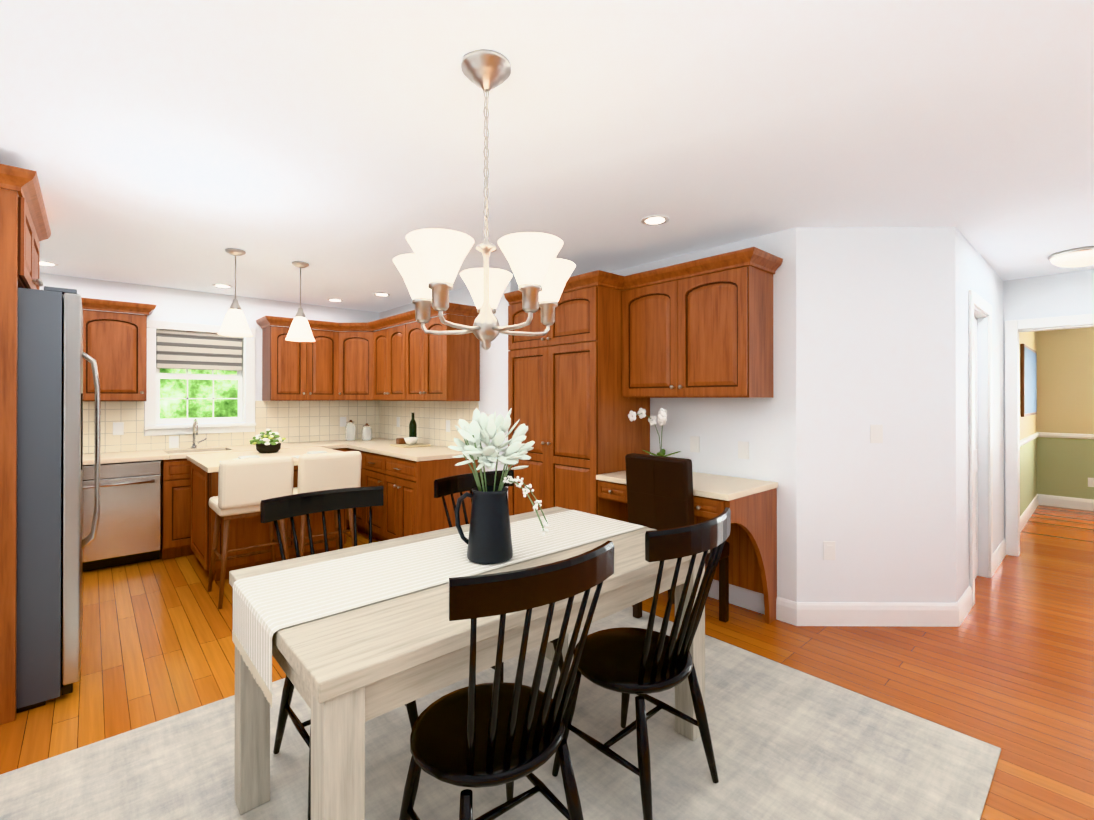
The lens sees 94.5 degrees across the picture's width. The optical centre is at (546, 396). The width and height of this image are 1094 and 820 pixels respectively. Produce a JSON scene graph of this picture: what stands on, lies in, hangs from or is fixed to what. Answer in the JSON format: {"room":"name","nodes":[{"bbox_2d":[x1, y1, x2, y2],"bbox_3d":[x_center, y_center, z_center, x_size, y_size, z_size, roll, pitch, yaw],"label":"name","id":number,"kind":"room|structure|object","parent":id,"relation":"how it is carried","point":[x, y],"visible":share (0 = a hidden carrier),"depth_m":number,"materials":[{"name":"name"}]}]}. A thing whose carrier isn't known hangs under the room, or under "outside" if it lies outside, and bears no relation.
{"room":"dining room and kitchen","nodes":[
{"label":"dining room and kitchen","id":0,"kind":"room"},
{"bbox_2d":[162,462,168,477],"bbox_3d":[-3.442,0.633,4.553,0.010,0.180,0.390,0,0,-42],"label":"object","id":1,"kind":"structure","parent":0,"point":[165,465],"depth_m":4.32,"materials":[{"name":"brown wood"}]},
{"bbox_2d":[169,458,190,477],"bbox_3d":[-3.125,0.633,4.583,0.500,0.180,0.010,0,0,-42],"label":"drawer","id":2,"kind":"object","parent":0,"relation":"attached to","point":[178,467],"depth_m":4.38,"materials":[{"name":"brown wood"}]},
{"bbox_2d":[191,419,205,448],"bbox_3d":[-3.323,0.359,4.847,0.128,0.284,0.207,0,0,-42],"label":"sink faucet","id":3,"kind":"object","parent":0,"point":[195,430],"visible":0.96,"depth_m":4.86,"materials":[{"name":"silver metal"}]},
{"bbox_2d":[40,273,379,475],"bbox_3d":[-3.230,0.190,5.269,4.480,2.450,0.140,0,0,-42],"label":"wall","id":4,"kind":"structure","parent":0,"point":[186,306],"depth_m":5.01,"materials":[{"name":"white paint"}]},
{"bbox_2d":[81,298,148,401],"bbox_3d":[-3.804,-0.381,4.424,0.455,0.845,0.341,0,0,-42],"label":"upper cabinet","id":5,"kind":"object","parent":4,"relation":"attached to","point":[117,342],"depth_m":4.31,"materials":[{"name":"brown wood"}]},
{"bbox_2d":[113,422,123,434],"bbox_3d":[-3.876,0.292,4.574,0.075,0.115,0.007,0,0,-42],"label":"outlet","id":6,"kind":"object","parent":4,"relation":"attached to","point":[118,428],"visible":1,"depth_m":4.57,"materials":[{"name":"white plastic"}]},
{"bbox_2d":[169,436,178,447],"bbox_3d":[-3.573,0.438,4.846,0.075,0.115,0.007,0,0,-42],"label":"outlet","id":7,"kind":"object","parent":4,"relation":"attached to","point":[173,441],"visible":1,"depth_m":4.84,"materials":[{"name":"white plastic"}]},
{"bbox_2d":[169,450,224,457],"bbox_3d":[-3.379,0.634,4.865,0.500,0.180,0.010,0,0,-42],"label":"countertop","id":8,"kind":"structure","parent":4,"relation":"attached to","point":[206,451],"depth_m":4.40,"materials":[{"name":"beige stone"}]},
{"bbox_2d":[144,320,255,435],"bbox_3d":[-3.437,-0.171,5.044,0.912,1.080,0.196,0,0,-42],"label":"kitchen window","id":9,"kind":"structure","parent":4,"relation":"in","point":[152,418],"depth_m":4.99,"materials":[{"name":"white paint"}]},
{"bbox_2d":[156,329,242,370],"bbox_3d":[-3.435,-0.448,5.028,0.714,0.366,0.042,0,0,-42],"label":"roman shade","id":10,"kind":"object","parent":9,"relation":"attached to","point":[190,350],"visible":0.96,"depth_m":5.00,"materials":[{"name":"fabric"}]},
{"bbox_2d":[261,316,308,401],"bbox_3d":[-2.777,-0.378,5.350,0.340,0.845,0.341,0,0,-42],"label":"upper cabinet","id":11,"kind":"object","parent":4,"relation":"attached to","point":[285,363],"depth_m":5.21,"materials":[{"name":"brown wood"}]},
{"bbox_2d":[309,320,336,401],"bbox_3d":[-2.525,-0.377,5.578,0.340,0.845,0.341,0,0,-42],"label":"upper cabinet","id":12,"kind":"object","parent":4,"relation":"attached to","point":[322,351],"depth_m":5.45,"materials":[{"name":"brown wood"}]},
{"bbox_2d":[340,417,345,426],"bbox_3d":[-2.385,0.297,5.918,0.075,0.115,0.007,0,0,-42],"label":"outlet","id":13,"kind":"object","parent":4,"relation":"attached to","point":[342,421],"visible":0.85,"depth_m":5.92,"materials":[{"name":"white plastic"}]},
{"bbox_2d":[337,322,372,401],"bbox_3d":[-2.096,-0.382,5.555,0.290,0.836,0.292,0,0,-42],"label":"upper cabinet","id":14,"kind":"object","parent":0,"relation":"attached to","point":[355,348],"depth_m":5.55,"materials":[{"name":"brown wood"}]},
{"bbox_2d":[380,274,518,495],"bbox_3d":[-0.915,0.191,5.502,0.730,2.450,2.616,0,0,-42],"label":"wall","id":15,"kind":"structure","parent":0,"point":[493,377],"depth_m":4.46,"materials":[{"name":"white paint"}]},
{"bbox_2d":[373,314,400,401],"bbox_3d":[-1.523,-0.378,5.373,0.341,0.845,0.769,0,0,-42],"label":"upper cabinet","id":16,"kind":"object","parent":15,"relation":"attached to","point":[380,381],"depth_m":5.27,"materials":[{"name":"brown wood"}]},
{"bbox_2d":[397,417,399,426],"bbox_3d":[-1.713,0.297,5.821,0.007,0.115,0.075,0,0,-42],"label":"outlet","id":17,"kind":"object","parent":15,"relation":"attached to","point":[398,421],"visible":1,"depth_m":5.81,"materials":[{"name":"white plastic"}]},
{"bbox_2d":[401,303,479,401],"bbox_3d":[-1.004,-0.380,4.795,0.345,0.845,0.783,0,0,-42],"label":"upper cabinet","id":18,"kind":"object","parent":15,"relation":"attached to","point":[434,368],"depth_m":4.56,"materials":[{"name":"brown wood"}]},
{"bbox_2d":[446,420,449,431],"bbox_3d":[-0.980,0.294,5.009,0.007,0.115,0.075,0,0,-42],"label":"outlet","id":19,"kind":"object","parent":15,"relation":"attached to","point":[447,425],"visible":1,"depth_m":5.00,"materials":[{"name":"white plastic"}]},
{"bbox_2d":[0,505,1093,819],"bbox_3d":[2.059,1.460,3.881,10.500,0.100,9.300,0,0,-42],"label":"floor","id":20,"kind":"structure","parent":0,"point":[1006,665],"depth_m":2.69,"materials":[{"name":"brown wood"}]},
{"bbox_2d":[0,164,50,724],"bbox_3d":[-2.883,0.215,2.343,0.789,2.380,1.124,0,0,-42],"label":"tall cabinet","id":21,"kind":"object","parent":20,"relation":"on","point":[24,227],"visible":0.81,"depth_m":2.18,"materials":[{"name":"brown wood"}]},
{"bbox_2d":[16,286,100,712],"bbox_3d":[-2.780,0.453,2.424,0.958,1.905,0.885,0,0,-42],"label":"refrigerator","id":22,"kind":"object","parent":20,"relation":"on","point":[51,543],"visible":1,"depth_m":2.30,"materials":[{"name":"grey metal"}]},
{"bbox_2d":[82,460,160,571],"bbox_3d":[-3.684,0.978,4.307,0.594,0.857,0.650,0,0,-42],"label":"dishwasher","id":23,"kind":"object","parent":20,"relation":"on","point":[129,528],"visible":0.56,"depth_m":4.14,"materials":[{"name":"grey metal"}]},
{"bbox_2d":[83,450,168,464],"bbox_3d":[-3.979,0.520,4.067,1.460,0.040,0.628,0,0,-42],"label":"countertop","id":24,"kind":"structure","parent":23,"relation":"on","point":[114,455],"depth_m":4.26,"materials":[{"name":"beige stone"}]},
{"bbox_2d":[160,478,193,559],"bbox_3d":[-3.137,1.083,4.833,0.900,0.661,0.620,0,0,-42],"label":"base cabinet","id":25,"kind":"object","parent":20,"relation":"on","point":[175,495],"depth_m":4.38,"materials":[{"name":"brown wood"}]},
{"bbox_2d":[207,456,293,608],"bbox_3d":[-2.127,0.917,3.633,0.456,0.986,0.487,0,0,-42],"label":"stool","id":26,"kind":"object","parent":20,"relation":"on","point":[246,486],"visible":0.79,"depth_m":3.46,"materials":[{"name":"beige fabric"}]},
{"bbox_2d":[186,447,345,580],"bbox_3d":[-2.340,0.957,4.324,1.100,0.910,1.088,0,0,-42],"label":"kitchen island","id":27,"kind":"object","parent":20,"relation":"on","point":[248,531],"visible":0.31,"depth_m":4.00,"materials":[{"name":"brown wood"}]},
{"bbox_2d":[219,455,261,461],"bbox_3d":[-2.296,0.479,3.889,0.340,0.038,0.240,0,0,-42],"label":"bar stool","id":28,"kind":"object","parent":27,"relation":"on","point":[247,457],"visible":0.35,"depth_m":3.87,"materials":[{"name":"grey fabric"}]},
{"bbox_2d":[249,429,285,452],"bbox_3d":[-2.484,0.395,4.510,0.290,0.211,0.283,0,0,-42],"label":"potted plant","id":29,"kind":"object","parent":27,"relation":"on","point":[268,441],"visible":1,"depth_m":4.46,"materials":[{"name":"black"}]},
{"bbox_2d":[292,451,326,458],"bbox_3d":[-1.924,0.480,4.223,0.340,0.038,0.240,0,0,-42],"label":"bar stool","id":30,"kind":"object","parent":27,"relation":"on","point":[311,452],"visible":0.33,"depth_m":4.18,"materials":[{"name":"grey fabric"}]},
{"bbox_2d":[286,451,361,556],"bbox_3d":[-1.763,0.918,3.961,0.456,0.986,0.487,0,0,-42],"label":"stool","id":31,"kind":"object","parent":20,"relation":"on","point":[327,471],"visible":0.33,"depth_m":3.79,"materials":[{"name":"beige fabric"}]},
{"bbox_2d":[325,446,344,451],"bbox_3d":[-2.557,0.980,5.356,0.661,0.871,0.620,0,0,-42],"label":"countertop","id":32,"kind":"structure","parent":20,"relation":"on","point":[340,448],"depth_m":5.28,"materials":[{"name":"beige stone"}]},
{"bbox_2d":[345,450,360,530],"bbox_3d":[-1.740,0.980,5.401,0.620,0.871,0.451,0,0,-42],"label":"base cabinet","id":33,"kind":"object","parent":20,"relation":"on","point":[358,510],"depth_m":5.23,"materials":[{"name":"brown wood"}]},
{"bbox_2d":[225,438,395,451],"bbox_3d":[-2.458,0.525,5.439,1.637,0.040,0.628,0,0,-42],"label":"countertop","id":34,"kind":"structure","parent":33,"relation":"on","point":[332,441],"depth_m":5.32,"materials":[{"name":"beige stone"}]},
{"bbox_2d":[345,420,355,440],"bbox_3d":[-2.247,0.387,5.791,0.108,0.235,0.108,0,0,36],"label":"glass canister","id":35,"kind":"object","parent":34,"relation":"on","point":[352,426],"depth_m":5.78,"materials":[{"name":"white"}]},
{"bbox_2d":[362,423,371,440],"bbox_3d":[-2.063,0.407,5.796,0.108,0.195,0.108,0,0,36],"label":"glass canister","id":36,"kind":"object","parent":34,"relation":"on","point":[366,425],"depth_m":5.77,"materials":[{"name":"white"}]},
{"bbox_2d":[361,450,380,540],"bbox_3d":[-1.439,0.979,5.067,0.620,0.871,0.449,0,0,-42],"label":"base cabinet","id":37,"kind":"object","parent":20,"relation":"on","point":[370,463],"depth_m":4.91,"materials":[{"name":"brown wood"}]},
{"bbox_2d":[381,454,479,540],"bbox_3d":[-1.067,0.978,4.651,0.624,0.871,0.666,0,0,-42],"label":"base cabinet","id":38,"kind":"object","parent":20,"relation":"on","point":[410,507],"depth_m":4.38,"materials":[{"name":"brown wood"}]},
{"bbox_2d":[345,442,462,457],"bbox_3d":[-1.358,0.523,4.968,0.635,0.040,1.543,0,0,-42],"label":"countertop","id":39,"kind":"structure","parent":38,"relation":"on","point":[369,447],"depth_m":4.79,"materials":[{"name":"beige stone"}]},
{"bbox_2d":[390,413,429,447],"bbox_3d":[-1.383,0.335,5.117,0.280,0.334,0.320,0,0,-42],"label":"tray","id":40,"kind":"object","parent":39,"relation":"on","point":[411,440],"visible":0.98,"depth_m":5.10,"materials":[{"name":"beige wood"}]},
{"bbox_2d":[0,606,1000,819],"bbox_3d":[-0.154,1.397,1.892,3.050,0.010,2.450,0,0,-42],"label":"rug","id":41,"kind":"object","parent":20,"relation":"on","point":[789,743],"visible":0.48,"depth_m":1.91,"materials":[{"name":"grey fabric"}]},
{"bbox_2d":[260,486,417,819],"bbox_3d":[-0.794,0.897,1.984,0.499,0.985,0.523,0,0,-42],"label":"dining chair","id":42,"kind":"object","parent":41,"relation":"on","point":[289,506],"visible":0.33,"depth_m":2.07,"materials":[{"name":"black paint"}]},
{"bbox_2d":[229,507,709,819],"bbox_3d":[-0.211,0.997,1.923,1.555,0.788,0.930,0,0,-42],"label":"dining table","id":43,"kind":"object","parent":41,"relation":"on","point":[349,673],"visible":0.42,"depth_m":1.35,"materials":[{"name":"white wood"}]},
{"bbox_2d":[232,510,647,707],"bbox_3d":[-0.274,0.699,1.994,1.581,0.198,0.480,0,0,-42],"label":"table runner","id":44,"kind":"object","parent":43,"relation":"on","point":[267,606],"visible":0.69,"depth_m":1.67,"materials":[{"name":"fabric"}]},
{"bbox_2d":[448,408,548,563],"bbox_3d":[-0.186,0.320,1.871,0.349,0.555,0.370,0,0,-42],"label":"flower vase","id":45,"kind":"object","parent":44,"relation":"on","point":[489,541],"visible":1,"depth_m":1.83,"materials":[{"name":"black ceramic"}]},
{"bbox_2d":[434,470,563,681],"bbox_3d":[-0.231,0.899,2.491,0.499,0.985,0.523,0,0,-44],"label":"dining chair","id":46,"kind":"object","parent":41,"relation":"on","point":[451,485],"visible":0.12,"depth_m":2.59,"materials":[{"name":"black paint"}]},
{"bbox_2d":[399,541,613,819],"bbox_3d":[-0.135,0.895,1.411,0.499,0.985,0.523,0,0,-37],"label":"dining chair","id":47,"kind":"object","parent":41,"relation":"on","point":[497,732],"visible":1,"depth_m":1.30,"materials":[{"name":"black paint"}]},
{"bbox_2d":[552,507,730,819],"bbox_3d":[0.346,0.896,1.811,0.499,0.985,0.523,0,0,-43],"label":"dining chair","id":48,"kind":"object","parent":41,"relation":"on","point":[641,663],"visible":1,"depth_m":1.70,"materials":[{"name":"black paint"}]},
{"bbox_2d":[504,271,649,521],"bbox_3d":[0.235,0.276,4.097,0.617,2.270,1.002,0,0,-42],"label":"tall cabinet","id":49,"kind":"object","parent":20,"relation":"on","point":[598,362],"depth_m":3.72,"materials":[{"name":"brown wood"}]},
{"bbox_2d":[625,453,728,622],"bbox_3d":[0.816,0.882,3.165,0.507,1.049,0.440,0,0,-42],"label":"desk chair","id":50,"kind":"object","parent":20,"relation":"on","point":[659,492],"visible":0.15,"depth_m":3.01,"materials":[{"name":"black"}]},
{"bbox_2d":[0,0,1093,312],"bbox_3d":[2.059,-1.090,3.889,10.500,0.100,9.300,0,0,-42],"label":"ceiling","id":51,"kind":"structure","parent":0,"point":[186,144],"depth_m":1.98,"materials":[{"name":"white paint"}]},
{"bbox_2d":[40,261,58,265],"bbox_3d":[-3.923,-1.039,3.948,0.164,0.010,0.164,0,0,-42],"label":"recessed light","id":52,"kind":"object","parent":51,"relation":"in","point":[45,263],"visible":0.62,"depth_m":3.95,"materials":[{"name":"white paint"}]},
{"bbox_2d":[212,284,232,287],"bbox_3d":[-3.042,-1.036,4.743,0.164,0.010,0.164,0,0,-42],"label":"recessed light","id":53,"kind":"object","parent":51,"relation":"in","point":[223,285],"visible":0.96,"depth_m":4.72,"materials":[{"name":"white paint"}]},
{"bbox_2d":[218,248,251,336],"bbox_3d":[-2.225,-0.739,3.615,0.212,0.601,0.212,0,0,-42],"label":"pendant light","id":54,"kind":"object","parent":51,"relation":"hanging from","point":[234,323],"visible":1,"depth_m":3.58,"materials":[{"name":"white glass"}]},
{"bbox_2d":[285,261,314,341],"bbox_3d":[-1.926,-0.738,3.953,0.212,0.601,0.212,0,0,-42],"label":"pendant light","id":55,"kind":"object","parent":51,"relation":"hanging from","point":[300,330],"visible":1,"depth_m":3.91,"materials":[{"name":"white glass"}]},
{"bbox_2d":[327,298,342,301],"bbox_3d":[-2.275,-1.034,5.434,0.164,0.010,0.164,0,0,-42],"label":"recessed light","id":56,"kind":"object","parent":51,"relation":"in","point":[336,300],"visible":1,"depth_m":5.43,"materials":[{"name":"white paint"}]},
{"bbox_2d":[373,293,389,295],"bbox_3d":[-1.675,-1.035,5.132,0.164,0.010,0.164,0,0,-42],"label":"recessed light","id":57,"kind":"object","parent":51,"relation":"in","point":[381,294],"visible":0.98,"depth_m":5.12,"materials":[{"name":"white paint"}]},
{"bbox_2d":[393,49,575,349],"bbox_3d":[-0.179,-0.596,1.589,0.597,0.901,0.578,0,0,-42],"label":"chandelier","id":58,"kind":"object","parent":51,"relation":"hanging from","point":[429,269],"visible":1,"depth_m":1.56,"materials":[{"name":"white glass"}]},
{"bbox_2d":[641,215,668,224],"bbox_3d":[0.638,-1.042,2.991,0.164,0.010,0.164,0,0,-42],"label":"recessed light","id":59,"kind":"object","parent":51,"relation":"in","point":[655,219],"visible":1,"depth_m":2.99,"materials":[{"name":"white paint"}]},
{"bbox_2d":[1048,246,1093,266],"bbox_3d":[3.864,-0.991,3.653,0.350,0.097,0.350,0,0,-42],"label":"light","id":60,"kind":"object","parent":51,"relation":"attached to","point":[1080,257],"visible":1,"depth_m":3.60,"materials":[{"name":"white glass"}]},
{"bbox_2d":[596,471,777,502],"bbox_3d":[0.899,0.561,3.352,0.626,0.035,0.984,0,0,-42],"label":"countertop","id":61,"kind":"structure","parent":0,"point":[705,486],"depth_m":3.11,"materials":[{"name":"beige stone"}]},
{"bbox_2d":[628,408,680,455],"bbox_3d":[0.809,0.312,3.662,0.296,0.461,0.338,0,0,-42],"label":"orchid","id":62,"kind":"object","parent":61,"relation":"on","point":[661,418],"visible":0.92,"depth_m":3.66,"materials":[{"name":"white plant"}]},
{"bbox_2d":[620,247,775,398],"bbox_3d":[0.993,-0.426,3.460,0.347,0.870,0.954,0,0,-42],"label":"upper cabinet","id":63,"kind":"object","parent":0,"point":[700,328],"depth_m":3.22,"materials":[{"name":"brown wood"}]},
{"bbox_2d":[610,228,796,614],"bbox_3d":[0.885,0.185,3.947,0.140,2.450,2.104,0,0,-42],"label":"wall","id":64,"kind":"structure","parent":0,"point":[765,428],"depth_m":3.28,"materials":[{"name":"white paint"}]},
{"bbox_2d":[690,436,699,452],"bbox_3d":[1.063,0.345,3.638,0.007,0.115,0.075,0,0,-42],"label":"outlet","id":65,"kind":"object","parent":64,"relation":"attached to","point":[694,443],"visible":1,"depth_m":3.63,"materials":[{"name":"white plastic"}]},
{"bbox_2d":[738,441,748,458],"bbox_3d":[1.307,0.359,3.368,0.007,0.115,0.075,0,0,-42],"label":"outlet","id":66,"kind":"object","parent":64,"relation":"attached to","point":[743,450],"visible":1,"depth_m":3.36,"materials":[{"name":"white plastic"}]},
{"bbox_2d":[796,227,955,602],"bbox_3d":[2.027,0.183,3.185,0.977,2.450,0.140,0,0,0],"label":"wall","id":67,"kind":"structure","parent":0,"point":[875,325],"depth_m":3.12,"materials":[{"name":"white paint"}]},
{"bbox_2d":[823,541,835,559],"bbox_3d":[1.735,0.949,3.110,0.075,0.114,0.007,0,0,0],"label":"outlet","id":68,"kind":"object","parent":67,"relation":"attached to","point":[828,550],"visible":1,"depth_m":3.11,"materials":[{"name":"white plastic"}]},
{"bbox_2d":[870,425,882,442],"bbox_3d":[2.026,0.231,3.110,0.075,0.114,0.007,0,0,0],"label":"light switch","id":69,"kind":"object","parent":67,"relation":"attached to","point":[876,433],"visible":1,"depth_m":3.11,"materials":[{"name":"white plastic"}]},
{"bbox_2d":[776,538,1005,626],"bbox_3d":[1.738,1.343,4.568,3.455,0.140,3.240,0,0,-42],"label":"baseboard","id":70,"kind":"structure","parent":67,"relation":"attached to","point":[869,614],"depth_m":3.10,"materials":[{"name":"white paint"}]},
{"bbox_2d":[955,227,1036,602],"bbox_3d":[4.480,0.189,4.978,5.420,2.450,0.140,0,0,-42],"label":"wall","id":71,"kind":"structure","parent":0,"point":[977,274],"depth_m":3.95,"materials":[{"name":"white paint"}]},
{"bbox_2d":[974,317,977,577],"bbox_3d":[3.127,0.396,3.730,0.710,2.012,0.096,0,0,-42],"label":"closet door","id":72,"kind":"structure","parent":71,"relation":"in","point":[976,440],"depth_m":3.91,"materials":[{"name":"white paint"}]},
{"bbox_2d":[969,289,992,606],"bbox_3d":[3.120,0.347,3.738,0.890,2.125,0.158,0,0,-42],"label":"door frame","id":73,"kind":"structure","parent":71,"relation":"attached to","point":[979,302],"depth_m":3.43,"materials":[{"name":"white paint"}]},
{"bbox_2d":[1021,344,1036,416],"bbox_3d":[5.592,-0.170,5.865,1.403,0.782,0.030,0,0,-42],"label":"framed picture","id":74,"kind":"object","parent":71,"relation":"attached to","point":[1028,381],"visible":1,"depth_m":5.66,"materials":[{"name":"brown wood"}]},
{"bbox_2d":[1020,494,1039,532],"bbox_3d":[5.304,1.346,5.612,3.000,0.140,0.014,0,0,-42],"label":"baseboard","id":75,"kind":"structure","parent":71,"relation":"attached to","point":[1026,515],"depth_m":5.86,"materials":[{"name":"white paint"}]},
{"bbox_2d":[1020,432,1045,446],"bbox_3d":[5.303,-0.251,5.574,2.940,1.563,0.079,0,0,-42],"label":"chair rail","id":76,"kind":"object","parent":71,"relation":"attached to","point":[1038,434],"depth_m":6.03,"materials":[{"name":"white paint"}]},
{"bbox_2d":[1003,269,1093,537],"bbox_3d":[4.599,0.186,4.069,0.120,2.450,1.370,0,0,-42],"label":"wall","id":77,"kind":"structure","parent":0,"point":[1061,294],"depth_m":4.34,"materials":[{"name":"white paint"}]},
{"bbox_2d":[1005,314,1093,556],"bbox_3d":[4.546,0.368,4.114,0.140,2.085,1.210,0,0,-42],"label":"trim","id":78,"kind":"structure","parent":77,"relation":"attached to","point":[1013,328],"depth_m":4.48,"materials":[{"name":"white paint"}]},
{"bbox_2d":[1037,327,1093,498],"bbox_3d":[7.652,0.190,5.402,0.140,2.450,3.760,0,0,-42],"label":"wall","id":79,"kind":"structure","parent":0,"point":[1065,386],"depth_m":6.45,"materials":[{"name":"paint"}]},
{"bbox_2d":[1040,494,1093,510],"bbox_3d":[7.641,1.345,5.293,0.014,0.140,3.619,0,0,-42],"label":"baseboard","id":80,"kind":"structure","parent":79,"relation":"attached to","point":[1063,502],"depth_m":6.43,"materials":[{"name":"white paint"}]},
{"bbox_2d":[1046,432,1093,438],"bbox_3d":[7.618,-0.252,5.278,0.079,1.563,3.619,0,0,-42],"label":"chair rail","id":81,"kind":"object","parent":79,"relation":"attached to","point":[1053,435],"depth_m":6.41,"materials":[{"name":"white paint"}]},
{"bbox_2d":[1088,478,1093,486],"bbox_3d":[6.762,1.068,6.275,0.007,0.115,0.075,0,0,-42],"label":"outlet","id":82,"kind":"object","parent":79,"relation":"attached to","point":[1090,482],"visible":1,"depth_m":6.28,"materials":[{"name":"white plastic"}]},
{"label":"outside","id":83,"kind":"structure","parent":0,"visible":0},
{"bbox_2d":[160,368,236,417],"bbox_3d":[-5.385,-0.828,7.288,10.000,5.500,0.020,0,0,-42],"label":"trees","id":84,"kind":"object","parent":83,"point":[176,408],"depth_m":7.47,"materials":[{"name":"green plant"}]}
]}

